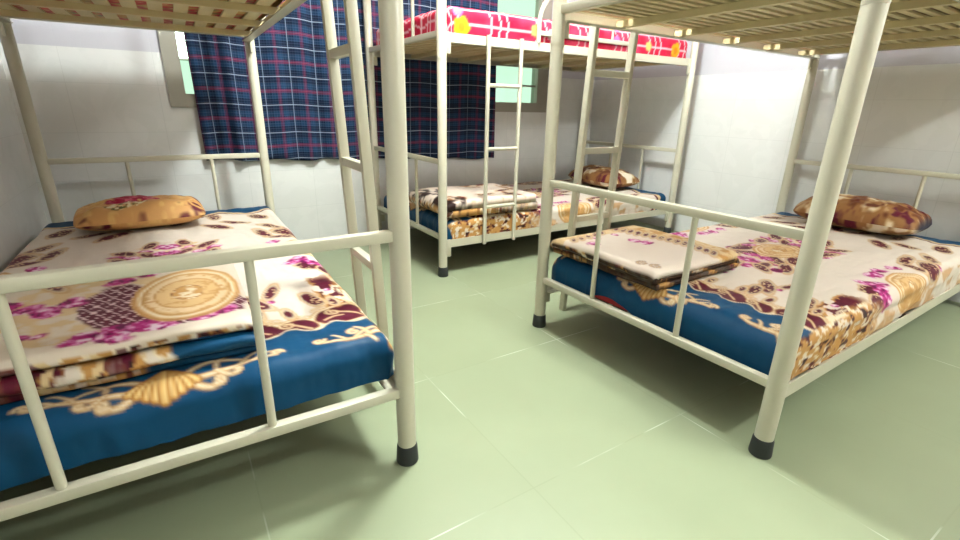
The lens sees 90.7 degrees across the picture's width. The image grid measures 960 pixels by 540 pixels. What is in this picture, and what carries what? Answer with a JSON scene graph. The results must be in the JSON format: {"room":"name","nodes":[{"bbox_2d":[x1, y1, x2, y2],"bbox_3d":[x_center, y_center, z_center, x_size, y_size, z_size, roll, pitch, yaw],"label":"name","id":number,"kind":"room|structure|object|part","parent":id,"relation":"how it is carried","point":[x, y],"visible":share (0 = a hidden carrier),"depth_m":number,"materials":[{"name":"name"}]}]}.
{"room":"dormitory","nodes":[
{"label":"dormitory","id":0,"kind":"room"},
{"bbox_2d":[0,57,47,272],"bbox_3d":[-1.131,-0.573,0.360,0.120,2.650,4.850,-11,22,-31],"label":"wall","id":1,"kind":"structure","parent":0,"point":[22,214],"depth_m":2.19,"materials":[{"name":"white paint"}]},
{"bbox_2d":[0,0,594,239],"bbox_3d":[-0.667,-1.572,3.289,3.980,2.650,0.120,-11,22,-31],"label":"wall","id":2,"kind":"structure","parent":0,"point":[96,91],"depth_m":2.70,"materials":[{"name":"white paint"}]},
{"bbox_2d":[157,0,552,112],"bbox_3d":[-0.604,-1.673,3.256,2.755,1.095,0.082,-11,22,-31],"label":"window","id":3,"kind":"structure","parent":2,"relation":"in","point":[178,97],"depth_m":2.73,"materials":[{"name":"grey metal"}]},
{"bbox_3d":[-0.740,-2.226,2.895,2.380,0.021,0.056,-11,22,-31],"label":"curtain rod","id":4,"kind":"object","parent":2,"relation":"attached to","visible":0},
{"bbox_2d":[184,0,497,161],"bbox_3d":[-0.756,-1.485,3.138,2.096,1.540,0.056,-11,22,-31],"label":"curtain","id":5,"kind":"object","parent":4,"relation":"hanging from","point":[292,64],"visible":0.67,"depth_m":3.04,"materials":[{"name":"blue fabric"}]},
{"bbox_2d":[0,220,959,539],"bbox_3d":[0.573,0.401,1.856,4.220,0.100,4.850,-11,22,-31],"label":"floor","id":6,"kind":"structure","parent":0,"point":[589,423],"depth_m":1.36,"materials":[{"name":"green tile"}]},
{"bbox_2d":[0,0,418,521],"bbox_3d":[-1.090,-0.504,1.605,1.082,1.712,2.060,-10,22,-30],"label":"bunk bed","id":7,"kind":"object","parent":6,"relation":"on","point":[399,387],"visible":0.65,"depth_m":1.16,"materials":[{"name":"beige metal"}]},
{"bbox_3d":[-2.024,-1.045,2.008,0.012,0.099,0.034,-10,22,-30],"label":"hook plate","id":8,"kind":"part","parent":7,"relation":"part of","materials":[{"name":"beige metal"}]},
{"bbox_3d":[-1.504,-0.794,1.232,0.038,0.044,1.956,-10,22,-30],"label":"rail","id":9,"kind":"part","parent":7,"relation":"part of","materials":[{"name":"beige metal"}]},
{"bbox_3d":[-2.048,-0.734,2.145,0.049,1.667,0.049,-10,22,-30],"label":"post","id":10,"kind":"part","parent":7,"relation":"part of","materials":[{"name":"beige metal"}]},
{"bbox_3d":[-1.631,-1.167,2.262,0.926,0.030,0.026,-10,22,-30],"label":"head rail","id":11,"kind":"part","parent":7,"relation":"part of","materials":[{"name":"beige metal"}]},
{"bbox_2d":[12,0,282,30],"bbox_3d":[-1.101,-0.940,1.437,0.945,0.125,1.945,-10,22,-30],"label":"mattress","id":12,"kind":"object","parent":7,"relation":"on","point":[140,4],"visible":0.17,"depth_m":1.92,"materials":[{"name":"red fabric"}]},
{"bbox_3d":[-1.643,-0.581,2.463,0.926,0.026,0.026,-10,22,-30],"label":"head rail","id":13,"kind":"part","parent":7,"relation":"part of","materials":[{"name":"beige metal"}]},
{"bbox_3d":[-0.597,-0.007,0.858,0.926,0.026,0.026,-10,22,-30],"label":"foot rail","id":14,"kind":"part","parent":7,"relation":"part of","materials":[{"name":"beige metal"}]},
{"bbox_2d":[0,206,393,490],"bbox_3d":[-1.149,0.029,1.756,1.018,0.124,1.948,-10,22,-30],"label":"mattress","id":15,"kind":"object","parent":7,"relation":"on","point":[319,342],"visible":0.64,"depth_m":1.14,"materials":[{"name":"fabric"}]},
{"bbox_2d":[0,264,255,404],"bbox_3d":[-0.951,0.115,1.184,0.649,0.092,0.625,-10,22,-30],"label":"folded blanket","id":16,"kind":"object","parent":15,"relation":"on","point":[76,336],"visible":0.91,"depth_m":1.07,"materials":[{"name":"fabric"}]},
{"bbox_2d":[73,195,205,230],"bbox_3d":[-1.581,-0.277,2.220,0.500,0.137,0.320,-12,23,-34],"label":"pillow","id":17,"kind":"object","parent":15,"relation":"on","point":[138,211],"visible":1,"depth_m":2.12,"materials":[{"name":"orange fabric"}]},
{"bbox_3d":[-0.605,0.386,0.994,0.926,0.026,0.026,-10,22,-30],"label":"foot rail","id":18,"kind":"part","parent":7,"relation":"part of","materials":[{"name":"beige metal"}]},
{"bbox_3d":[-1.205,-1.194,2.489,0.012,0.099,0.034,-10,22,-30],"label":"hook plate","id":19,"kind":"part","parent":7,"relation":"part of","materials":[{"name":"beige metal"}]},
{"bbox_3d":[-1.228,-0.883,2.626,0.049,1.667,0.049,-10,22,-30],"label":"post","id":20,"kind":"part","parent":7,"relation":"part of","materials":[{"name":"beige metal"}]},
{"bbox_3d":[-0.713,-0.938,1.696,0.038,0.044,1.956,-10,22,-30],"label":"rail","id":21,"kind":"part","parent":7,"relation":"part of","materials":[{"name":"beige metal"}]},
{"bbox_3d":[-0.732,0.025,2.027,0.038,0.044,1.956,-10,22,-30],"label":"rail","id":22,"kind":"part","parent":7,"relation":"part of","materials":[{"name":"beige metal"}]},
{"bbox_3d":[-0.182,-0.309,1.020,0.049,1.667,0.049,-10,22,-30],"label":"post","id":23,"kind":"part","parent":7,"relation":"part of","materials":[{"name":"beige metal"}]},
{"bbox_2d":[363,0,699,276],"bbox_3d":[0.380,-1.078,3.357,2.060,1.712,1.062,-11,22,-31],"label":"bunk bed","id":24,"kind":"object","parent":6,"relation":"on","point":[441,46],"visible":0.58,"depth_m":2.87,"materials":[{"name":"beige metal"}]},
{"bbox_3d":[-0.733,-1.082,3.235,0.049,1.667,0.049,-11,22,-31],"label":"post","id":25,"kind":"part","parent":24,"relation":"part of","materials":[{"name":"beige metal"}]},
{"bbox_3d":[-0.698,-1.408,3.141,0.034,0.099,0.012,-11,22,-31],"label":"hook plate","id":26,"kind":"part","parent":24,"relation":"part of","materials":[{"name":"beige metal"}]},
{"bbox_3d":[-0.719,-0.408,3.486,0.034,0.099,0.012,-11,22,-31],"label":"hook plate","id":27,"kind":"part","parent":24,"relation":"part of","materials":[{"name":"beige metal"}]},
{"bbox_3d":[-0.457,-1.299,2.713,0.026,0.030,0.966,-11,22,-31],"label":"foot rail","id":28,"kind":"part","parent":24,"relation":"part of","materials":[{"name":"beige metal"}]},
{"bbox_3d":[-0.468,-0.713,2.915,0.026,0.026,0.966,-11,22,-31],"label":"foot rail","id":29,"kind":"part","parent":24,"relation":"part of","materials":[{"name":"beige metal"}]},
{"bbox_3d":[-0.476,-0.319,3.050,0.026,0.026,0.966,-11,22,-31],"label":"foot rail","id":30,"kind":"part","parent":24,"relation":"part of","materials":[{"name":"beige metal"}]},
{"bbox_3d":[-0.195,-0.797,2.438,0.049,1.667,0.049,-11,22,-31],"label":"post","id":31,"kind":"part","parent":24,"relation":"part of","materials":[{"name":"beige metal"}]},
{"bbox_3d":[-0.161,-1.123,2.345,0.034,0.099,0.012,-11,22,-31],"label":"hook plate","id":32,"kind":"part","parent":24,"relation":"part of","materials":[{"name":"beige metal"}]},
{"bbox_3d":[-0.181,-0.123,2.689,0.034,0.099,0.012,-11,22,-31],"label":"hook plate","id":33,"kind":"part","parent":24,"relation":"part of","materials":[{"name":"beige metal"}]},
{"bbox_3d":[0.127,-1.582,3.615,1.956,0.044,0.038,-11,22,-31],"label":"rail","id":34,"kind":"part","parent":24,"relation":"part of","materials":[{"name":"beige metal"}]},
{"bbox_2d":[384,179,665,239],"bbox_3d":[0.367,-0.514,3.542,1.952,0.124,1.005,-11,22,-31],"label":"mattress","id":35,"kind":"object","parent":24,"relation":"on","point":[469,226],"visible":0.33,"depth_m":3.06,"materials":[{"name":"beige fabric"}]},
{"bbox_2d":[409,183,536,217],"bbox_3d":[-0.054,-0.449,2.985,0.663,0.098,0.499,-11,22,-31],"label":"folded blanket","id":36,"kind":"object","parent":35,"relation":"on","point":[462,201],"visible":0.75,"depth_m":2.85,"materials":[{"name":"beige fabric"}]},
{"bbox_2d":[568,165,639,187],"bbox_3d":[1.012,-0.776,3.912,0.340,0.156,0.560,-9,22,-28],"label":"pillow","id":37,"kind":"object","parent":35,"relation":"on","point":[597,175],"visible":0.77,"depth_m":3.75,"materials":[{"name":"brown fabric"}]},
{"bbox_2d":[376,6,687,57],"bbox_3d":[0.387,-1.524,3.198,1.943,0.139,0.988,-11,22,-31],"label":"mattress","id":38,"kind":"object","parent":24,"relation":"on","point":[461,20],"visible":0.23,"depth_m":2.58,"materials":[{"name":"pink fabric"}]},
{"bbox_3d":[0.626,-0.306,3.190,1.956,0.044,0.038,-11,22,-31],"label":"rail","id":39,"kind":"part","parent":24,"relation":"part of","materials":[{"name":"beige metal"}]},
{"bbox_3d":[0.646,-1.306,2.846,1.956,0.044,0.038,-11,22,-31],"label":"rail","id":40,"kind":"part","parent":24,"relation":"part of","materials":[{"name":"beige metal"}]},
{"bbox_3d":[1.219,-1.031,3.940,0.026,0.026,0.966,-11,22,-31],"label":"head rail","id":41,"kind":"part","parent":24,"relation":"part of","materials":[{"name":"beige metal"}]},
{"bbox_3d":[1.231,-1.617,3.738,0.026,0.030,0.966,-11,22,-31],"label":"head rail","id":42,"kind":"part","parent":24,"relation":"part of","materials":[{"name":"beige metal"}]},
{"bbox_3d":[1.492,-1.116,3.464,0.049,1.667,0.049,-11,22,-31],"label":"post","id":43,"kind":"part","parent":24,"relation":"part of","materials":[{"name":"beige metal"}]},
{"bbox_3d":[1.471,-1.431,3.336,0.034,0.099,0.012,-11,22,-31],"label":"hook plate","id":44,"kind":"part","parent":24,"relation":"part of","materials":[{"name":"beige metal"}]},
{"bbox_2d":[532,0,959,459],"bbox_3d":[1.369,-0.595,2.012,2.060,1.712,1.098,-11,22,-32],"label":"bunk bed","id":45,"kind":"object","parent":6,"relation":"on","point":[783,27],"visible":0.76,"depth_m":1.68,"materials":[{"name":"beige metal"}]},
{"bbox_3d":[0.295,0.094,2.095,0.034,0.099,0.012,-11,22,-32],"label":"hook plate","id":46,"kind":"part","parent":45,"relation":"part of","materials":[{"name":"beige metal"}]},
{"bbox_3d":[0.281,-0.583,1.843,0.049,1.667,0.049,-11,22,-32],"label":"post","id":47,"kind":"part","parent":45,"relation":"part of","materials":[{"name":"beige metal"}]},
{"bbox_3d":[1.113,-0.083,2.579,1.956,0.044,0.038,-11,22,-32],"label":"rail","id":48,"kind":"part","parent":45,"relation":"part of","materials":[{"name":"beige metal"}]},
{"bbox_3d":[0.315,-0.908,1.749,0.034,0.099,0.012,-11,22,-32],"label":"hook plate","id":49,"kind":"part","parent":45,"relation":"part of","materials":[{"name":"beige metal"}]},
{"bbox_3d":[0.557,-0.803,1.334,0.026,0.030,0.942,-11,22,-32],"label":"foot rail","id":50,"kind":"part","parent":45,"relation":"part of","materials":[{"name":"beige metal"}]},
{"bbox_3d":[0.537,0.176,1.671,0.026,0.026,0.942,-11,22,-32],"label":"foot rail","id":51,"kind":"part","parent":45,"relation":"part of","materials":[{"name":"beige metal"}]},
{"bbox_3d":[0.545,-0.217,1.536,0.026,0.026,0.942,-11,22,-32],"label":"foot rail","id":52,"kind":"part","parent":45,"relation":"part of","materials":[{"name":"beige metal"}]},
{"bbox_3d":[1.134,-1.086,2.234,1.956,0.044,0.038,-11,22,-32],"label":"rail","id":53,"kind":"part","parent":45,"relation":"part of","materials":[{"name":"beige metal"}]},
{"bbox_2d":[551,212,959,379],"bbox_3d":[1.372,-0.031,2.175,1.947,0.145,0.983,-11,22,-32],"label":"mattress","id":54,"kind":"object","parent":45,"relation":"on","point":[866,280],"visible":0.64,"depth_m":1.73,"materials":[{"name":"fabric"}]},
{"bbox_2d":[550,225,739,290],"bbox_3d":[0.658,-0.076,1.935,0.536,0.074,0.528,-11,22,-32],"label":"folded blanket","id":55,"kind":"object","parent":54,"relation":"on","point":[653,259],"visible":0.93,"depth_m":1.82,"materials":[{"name":"beige fabric"}]},
{"bbox_2d":[793,194,931,234],"bbox_3d":[2.037,-0.309,2.543,0.330,0.171,0.560,-12,23,-34],"label":"pillow","id":56,"kind":"object","parent":54,"relation":"on","point":[864,213],"visible":0.78,"depth_m":2.39,"materials":[{"name":"brown fabric"}]},
{"bbox_3d":[1.953,-0.909,2.890,0.049,1.667,0.049,-11,22,-32],"label":"post","id":57,"kind":"part","parent":45,"relation":"part of","materials":[{"name":"beige metal"}]},
{"bbox_3d":[1.932,-1.225,2.763,0.034,0.099,0.012,-11,22,-32],"label":"hook plate","id":58,"kind":"part","parent":45,"relation":"part of","materials":[{"name":"beige metal"}]},
{"bbox_3d":[0.818,-0.307,1.073,0.049,1.667,0.049,-11,22,-32],"label":"post","id":59,"kind":"part","parent":45,"relation":"part of","materials":[{"name":"beige metal"}]},
{"bbox_3d":[1.631,0.183,1.836,1.956,0.044,0.038,-11,22,-32],"label":"rail","id":60,"kind":"part","parent":45,"relation":"part of","materials":[{"name":"beige metal"}]},
{"bbox_3d":[2.217,-0.544,2.583,0.026,0.026,0.942,-11,22,-32],"label":"head rail","id":61,"kind":"part","parent":45,"relation":"part of","materials":[{"name":"beige metal"}]},
{"bbox_2d":[796,0,959,41],"bbox_3d":[1.412,-1.010,1.803,1.945,0.115,0.884,-11,22,-32],"label":"mattress","id":62,"kind":"object","parent":45,"relation":"on","point":[810,0],"visible":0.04,"depth_m":1.65,"materials":[{"name":"red fabric"}]},
{"bbox_3d":[2.229,-1.130,2.382,0.026,0.030,0.942,-11,22,-32],"label":"head rail","id":63,"kind":"part","parent":45,"relation":"part of","materials":[{"name":"beige metal"}]},
{"bbox_2d":[587,40,959,302],"bbox_3d":[2.331,-1.225,2.458,0.120,2.650,4.850,-11,22,-31],"label":"wall","id":64,"kind":"structure","parent":0,"point":[744,103],"depth_m":3.11,"materials":[{"name":"white paint"}]}
]}

